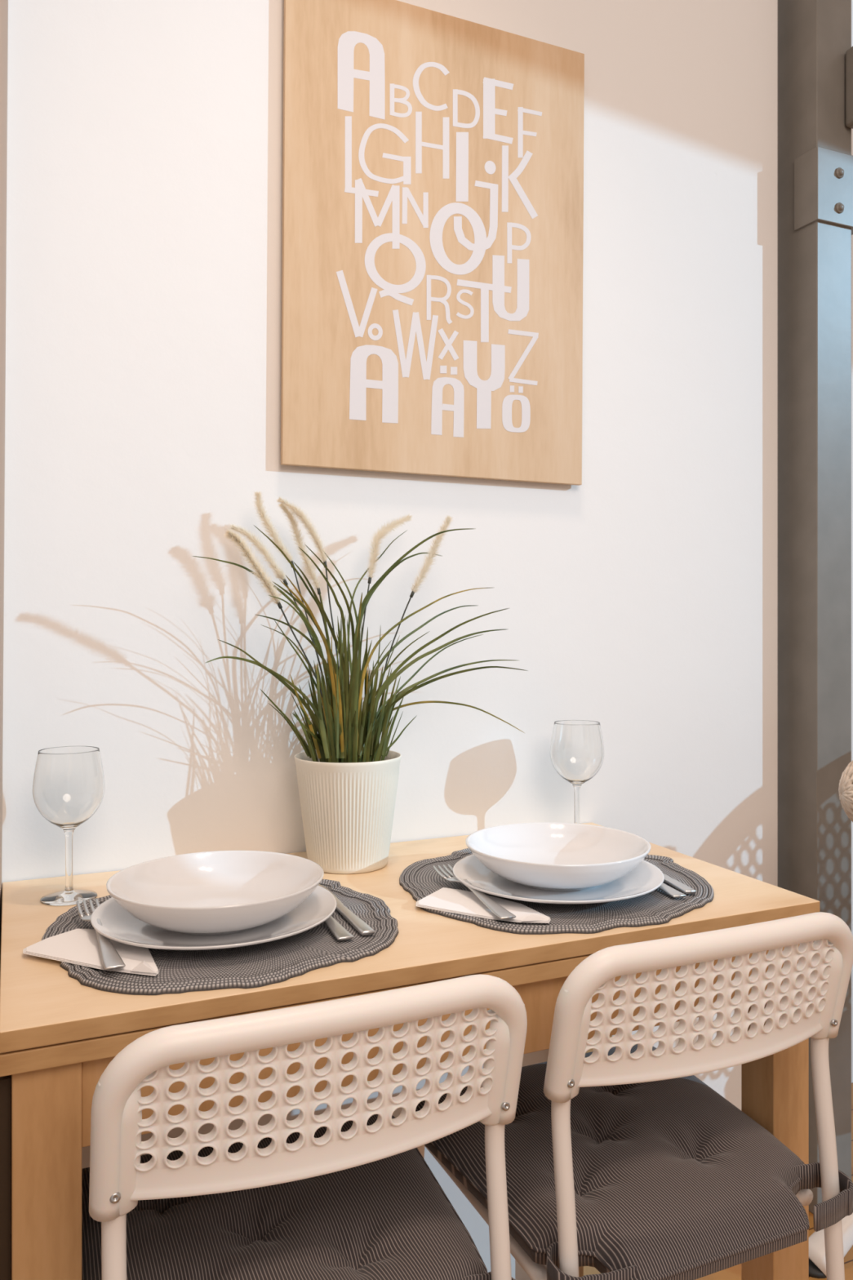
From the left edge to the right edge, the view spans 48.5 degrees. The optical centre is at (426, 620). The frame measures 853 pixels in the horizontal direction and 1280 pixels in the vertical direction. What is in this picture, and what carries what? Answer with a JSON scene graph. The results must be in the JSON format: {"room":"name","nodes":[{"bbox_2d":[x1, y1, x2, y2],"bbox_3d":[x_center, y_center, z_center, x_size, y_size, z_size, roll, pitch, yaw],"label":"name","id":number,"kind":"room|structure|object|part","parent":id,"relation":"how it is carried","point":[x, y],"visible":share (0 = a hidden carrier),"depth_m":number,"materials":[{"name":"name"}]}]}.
{"room":"dining room","nodes":[
{"label":"dining room","id":0,"kind":"room"},
{"bbox_2d":[0,0,8,929],"bbox_3d":[-0.437,-0.573,0.878,0.109,3.300,0.720,0,0,-24],"label":"wall","id":1,"kind":"structure","parent":0,"point":[3,3],"depth_m":1.14,"materials":[{"name":"beige paint"}]},
{"bbox_2d":[0,924,10,1279],"bbox_3d":[-0.449,0.722,1.007,0.012,0.670,0.455,0,0,-24],"label":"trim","id":2,"kind":"structure","parent":1,"relation":"attached to","point":[5,1081],"depth_m":0.80,"materials":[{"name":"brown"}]},
{"bbox_2d":[1,0,777,1279],"bbox_3d":[-0.002,-0.573,1.494,1.403,3.300,0.055,0,0,-24],"label":"wall","id":3,"kind":"structure","parent":0,"point":[145,137],"depth_m":1.40,"materials":[{"name":"white paint"}]},
{"bbox_2d":[280,0,584,485],"bbox_3d":[0.024,-0.579,1.464,0.510,0.711,0.015,0,0,-24],"label":"board","id":4,"kind":"object","parent":3,"relation":"attached to","point":[433,162],"visible":1,"depth_m":1.45,"materials":[{"name":"brown wood"}]},
{"bbox_2d":[336,31,542,437],"bbox_3d":[0.027,-0.578,1.458,0.349,0.587,0.001,0,0,-24],"label":"print","id":5,"kind":"object","parent":4,"relation":"attached to","point":[439,147],"depth_m":1.45,"materials":[{"name":"white"}]},
{"bbox_2d":[695,1082,852,1279],"bbox_3d":[2.224,1.127,0.161,8.200,0.100,4.900,0,0,-24],"label":"floor","id":6,"kind":"structure","parent":0,"point":[734,1273],"depth_m":1.57,"materials":[{"name":"brown wood"}]},
{"bbox_2d":[88,973,527,1279],"bbox_3d":[-0.151,0.692,0.940,0.379,0.770,0.421,0,0,-24],"label":"dining chair","id":7,"kind":"object","parent":6,"relation":"on","point":[118,1179],"visible":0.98,"depth_m":0.75,"materials":[{"name":"white plastic"}]},
{"bbox_3d":[-0.233,0.740,0.713,0.018,0.651,0.063,0,0,-24],"label":"leg","id":8,"kind":"part","parent":7,"relation":"part of","materials":[{"name":"white metal"}]},
{"bbox_2d":[81,1114,515,1279],"bbox_3d":[-0.150,0.612,0.937,0.399,0.044,0.414,0,0,-24],"label":"seat cushion","id":9,"kind":"object","parent":7,"relation":"on","point":[389,1218],"visible":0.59,"depth_m":0.92,"materials":[{"name":"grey fabric"}]},
{"bbox_3d":[-0.081,0.387,0.781,0.343,0.118,0.044,0,0,-24],"label":"backrest","id":10,"kind":"part","parent":7,"relation":"part of","materials":[{"name":"white plastic"}]},
{"bbox_3d":[0.072,0.740,0.847,0.018,0.651,0.063,0,0,-24],"label":"leg","id":11,"kind":"part","parent":7,"relation":"part of","materials":[{"name":"white metal"}]},
{"bbox_2d":[0,822,819,1279],"bbox_3d":[-0.037,0.707,1.180,0.900,0.740,0.487,0,0,-24],"label":"dining table","id":12,"kind":"object","parent":6,"relation":"on","point":[59,1034],"visible":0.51,"depth_m":0.93,"materials":[{"name":"brown wood"}]},
{"bbox_3d":[-0.496,0.726,1.199,0.055,0.702,0.055,0,0,-24],"label":"leg","id":13,"kind":"part","parent":12,"relation":"part of","materials":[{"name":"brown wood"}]},
{"bbox_3d":[-0.332,0.726,0.826,0.055,0.702,0.055,0,0,-24],"label":"leg","id":14,"kind":"part","parent":12,"relation":"part of","materials":[{"name":"brown wood"}]},
{"bbox_2d":[32,746,105,906],"bbox_3d":[-0.434,0.247,1.151,0.083,0.180,0.083,0,0,-3],"label":"wine glass","id":15,"kind":"object","parent":12,"relation":"on","point":[68,785],"visible":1,"depth_m":1.12,"materials":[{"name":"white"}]},
{"bbox_2d":[41,879,398,995],"bbox_3d":[-0.222,0.335,1.044,0.382,0.005,0.372,0,0,-24],"label":"placemat","id":16,"kind":"object","parent":12,"relation":"on","point":[263,964],"visible":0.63,"depth_m":0.94,"materials":[{"name":"grey fabric"}]},
{"bbox_2d":[22,928,158,976],"bbox_3d":[-0.317,0.328,0.951,0.174,0.009,0.083,0,0,25],"label":"napkin","id":17,"kind":"object","parent":16,"relation":"on","point":[81,947],"visible":0.89,"depth_m":0.94,"materials":[{"name":"white fabric"}]},
{"bbox_2d":[76,898,125,969],"bbox_3d":[-0.338,0.321,0.980,0.025,0.011,0.205,0,0,-27],"label":"fork","id":18,"kind":"object","parent":17,"relation":"on","point":[111,959],"visible":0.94,"depth_m":0.93,"materials":[{"name":"silver metal"}]},
{"bbox_2d":[90,885,337,950],"bbox_3d":[-0.230,0.324,1.042,0.262,0.020,0.262,0,0,-24],"label":"dinner plate","id":19,"kind":"object","parent":16,"relation":"on","point":[118,925],"visible":0.52,"depth_m":1.00,"materials":[{"name":"white ceramic"}]},
{"bbox_2d":[106,850,324,935],"bbox_3d":[-0.231,0.306,1.048,0.234,0.048,0.234,0,0,-24],"label":"bowl","id":20,"kind":"object","parent":19,"relation":"on","point":[217,892],"visible":1,"depth_m":1.09,"materials":[{"name":"white ceramic"}]},
{"bbox_2d":[324,915,354,940],"bbox_3d":[-0.119,0.327,1.065,0.038,0.008,0.182,0,0,-23],"label":"spoon","id":21,"kind":"object","parent":16,"relation":"on","point":[340,932],"visible":0.48,"depth_m":1.00,"materials":[{"name":"silver metal"}]},
{"bbox_2d":[318,884,374,935],"bbox_3d":[-0.102,0.330,1.095,0.018,0.006,0.206,0,0,-23],"label":"table knife","id":22,"kind":"object","parent":16,"relation":"on","point":[357,923],"visible":0.62,"depth_m":1.04,"materials":[{"name":"silver metal"}]},
{"bbox_2d":[192,490,528,874],"bbox_3d":[-0.079,0.078,1.313,0.489,0.517,0.185,0,0,-24],"label":"potted grass","id":23,"kind":"object","parent":12,"relation":"on","point":[348,779],"depth_m":1.28,"materials":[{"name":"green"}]},
{"bbox_2d":[294,750,401,874],"bbox_3d":[-0.109,0.261,1.312,0.148,0.151,0.148,0,0,-24],"label":"pot","id":24,"kind":"object","parent":23,"relation":"attached to","point":[348,797],"depth_m":1.26,"materials":[{"name":"white ceramic"}]},
{"bbox_2d":[399,848,714,934],"bbox_3d":[0.167,0.335,1.223,0.410,0.005,0.390,0,0,-24],"label":"placemat","id":25,"kind":"object","parent":12,"relation":"on","point":[420,878],"visible":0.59,"depth_m":1.11,"materials":[{"name":"grey fabric"}]},
{"bbox_2d":[416,887,551,923],"bbox_3d":[0.072,0.328,1.099,0.166,0.009,0.081,0,0,29],"label":"napkin","id":26,"kind":"object","parent":25,"relation":"on","point":[458,901],"visible":0.98,"depth_m":1.09,"materials":[{"name":"white fabric"}]},
{"bbox_2d":[433,863,515,919],"bbox_3d":[0.054,0.321,1.132,0.025,0.011,0.200,0,0,-21],"label":"fork","id":27,"kind":"object","parent":26,"relation":"on","point":[500,912],"visible":0.95,"depth_m":1.09,"materials":[{"name":"silver metal"}]},
{"bbox_2d":[453,853,664,904],"bbox_3d":[0.164,0.324,1.192,0.262,0.020,0.262,0,0,-24],"label":"dinner plate","id":28,"kind":"object","parent":25,"relation":"on","point":[646,877],"visible":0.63,"depth_m":1.16,"materials":[{"name":"white ceramic"}]},
{"bbox_2d":[465,822,650,891],"bbox_3d":[0.167,0.306,1.210,0.234,0.048,0.234,0,0,-24],"label":"bowl","id":29,"kind":"object","parent":28,"relation":"on","point":[553,856],"visible":1,"depth_m":1.26,"materials":[{"name":"white ceramic"}]},
{"bbox_2d":[658,883,686,897],"bbox_3d":[0.277,0.327,1.219,0.038,0.008,0.182,0,0,-17],"label":"spoon","id":30,"kind":"object","parent":25,"relation":"on","point":[667,889],"visible":0.24,"depth_m":1.15,"materials":[{"name":"silver metal"}]},
{"bbox_2d":[663,873,696,893],"bbox_3d":[0.297,0.330,1.251,0.018,0.006,0.206,0,0,-14],"label":"table knife","id":31,"kind":"object","parent":25,"relation":"on","point":[679,886],"visible":0.34,"depth_m":1.17,"materials":[{"name":"silver metal"}]},
{"bbox_2d":[550,720,604,823],"bbox_3d":[0.232,0.247,1.461,0.083,0.180,0.083,0,0,-3],"label":"wine glass","id":32,"kind":"object","parent":12,"relation":"on","point":[576,746],"visible":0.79,"depth_m":1.43,"materials":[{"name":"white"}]},
{"bbox_3d":[0.262,0.726,1.534,0.056,0.702,0.055,0,0,-24],"label":"leg","id":33,"kind":"part","parent":12,"relation":"part of","materials":[{"name":"brown wood"}]},
{"bbox_3d":[0.426,0.726,1.160,0.056,0.702,0.055,0,0,-24],"label":"leg","id":34,"kind":"part","parent":12,"relation":"part of","materials":[{"name":"brown wood"}]},
{"bbox_2d":[417,911,852,1279],"bbox_3d":[0.220,0.692,1.117,0.379,0.770,0.421,0,0,-24],"label":"dining chair","id":35,"kind":"object","parent":6,"relation":"on","point":[811,1005],"visible":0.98,"depth_m":0.93,"materials":[{"name":"white plastic"}]},
{"bbox_3d":[0.047,0.851,1.083,0.022,0.429,0.340,0,0,-25],"label":"leg","id":36,"kind":"part","parent":35,"relation":"part of","materials":[{"name":"white metal"}]},
{"bbox_3d":[0.138,0.740,0.890,0.018,0.651,0.063,0,0,-24],"label":"leg","id":37,"kind":"part","parent":35,"relation":"part of","materials":[{"name":"white metal"}]},
{"bbox_2d":[415,1044,852,1279],"bbox_3d":[0.221,0.612,1.114,0.399,0.044,0.414,0,0,-24],"label":"seat cushion","id":38,"kind":"object","parent":35,"relation":"on","point":[673,1180],"visible":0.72,"depth_m":1.01,"materials":[{"name":"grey fabric"}]},
{"bbox_3d":[0.290,0.382,0.959,0.370,0.150,0.064,0,0,-24],"label":"frame","id":39,"kind":"part","parent":35,"relation":"part of","materials":[{"name":"white plastic"}]},
{"bbox_3d":[0.290,0.387,0.958,0.343,0.118,0.044,0,0,-24],"label":"backrest","id":40,"kind":"part","parent":35,"relation":"part of","materials":[{"name":"white plastic"}]},
{"bbox_3d":[0.362,0.851,1.221,0.022,0.429,0.340,0,0,-22],"label":"leg","id":41,"kind":"part","parent":35,"relation":"part of","materials":[{"name":"white metal"}]},
{"bbox_3d":[0.443,0.740,1.024,0.018,0.651,0.063,0,0,-24],"label":"leg","id":42,"kind":"part","parent":35,"relation":"part of","materials":[{"name":"white metal"}]},
{"bbox_2d":[777,0,852,1213],"bbox_3d":[0.776,-0.573,1.790,0.205,3.300,0.190,0,0,-24],"label":"steel column","id":43,"kind":"structure","parent":6,"relation":"on","point":[815,50],"depth_m":1.74,"materials":[{"name":"grey metal"}]},
{"bbox_3d":[0.836,-0.974,1.740,0.136,0.143,0.049,0,0,-24],"label":"beam plate","id":44,"kind":"part","parent":43,"relation":"part of","materials":[{"name":"grey paint"}]},
{"bbox_2d":[808,1229,826,1278],"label":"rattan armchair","id":45,"kind":"object","parent":6,"relation":"on","point":[817,1264],"depth_m":1.56,"materials":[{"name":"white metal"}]},
{"bbox_3d":[0.835,0.918,1.622,0.427,0.351,0.060,0,0,-13],"label":"leg","id":46,"kind":"part","parent":45,"relation":"part of","materials":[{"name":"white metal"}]},
{"bbox_2d":[838,760,852,822],"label":"rattan armchair","id":47,"kind":"object","parent":6,"relation":"on","point":[846,784],"depth_m":1.33,"materials":[{"name":"wicker"}]},
{"bbox_3d":[0.826,0.239,1.367,0.483,0.144,0.200,0,0,-24],"label":"woven arm","id":48,"kind":"part","parent":47,"relation":"part of","materials":[{"name":"wicker"}]},
{"bbox_2d":[841,1213,852,1256],"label":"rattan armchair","id":49,"kind":"object","parent":6,"relation":"on","point":[847,1221],"depth_m":1.57,"materials":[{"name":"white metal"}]},
{"bbox_2d":[851,0,852,1082],"bbox_3d":[1.938,-0.573,2.669,3.300,3.300,0.080,0,0,-24],"label":"wall","id":50,"kind":"structure","parent":0,"point":[851,0],"depth_m":2.21,"materials":[{"name":"white paint"}]}
]}

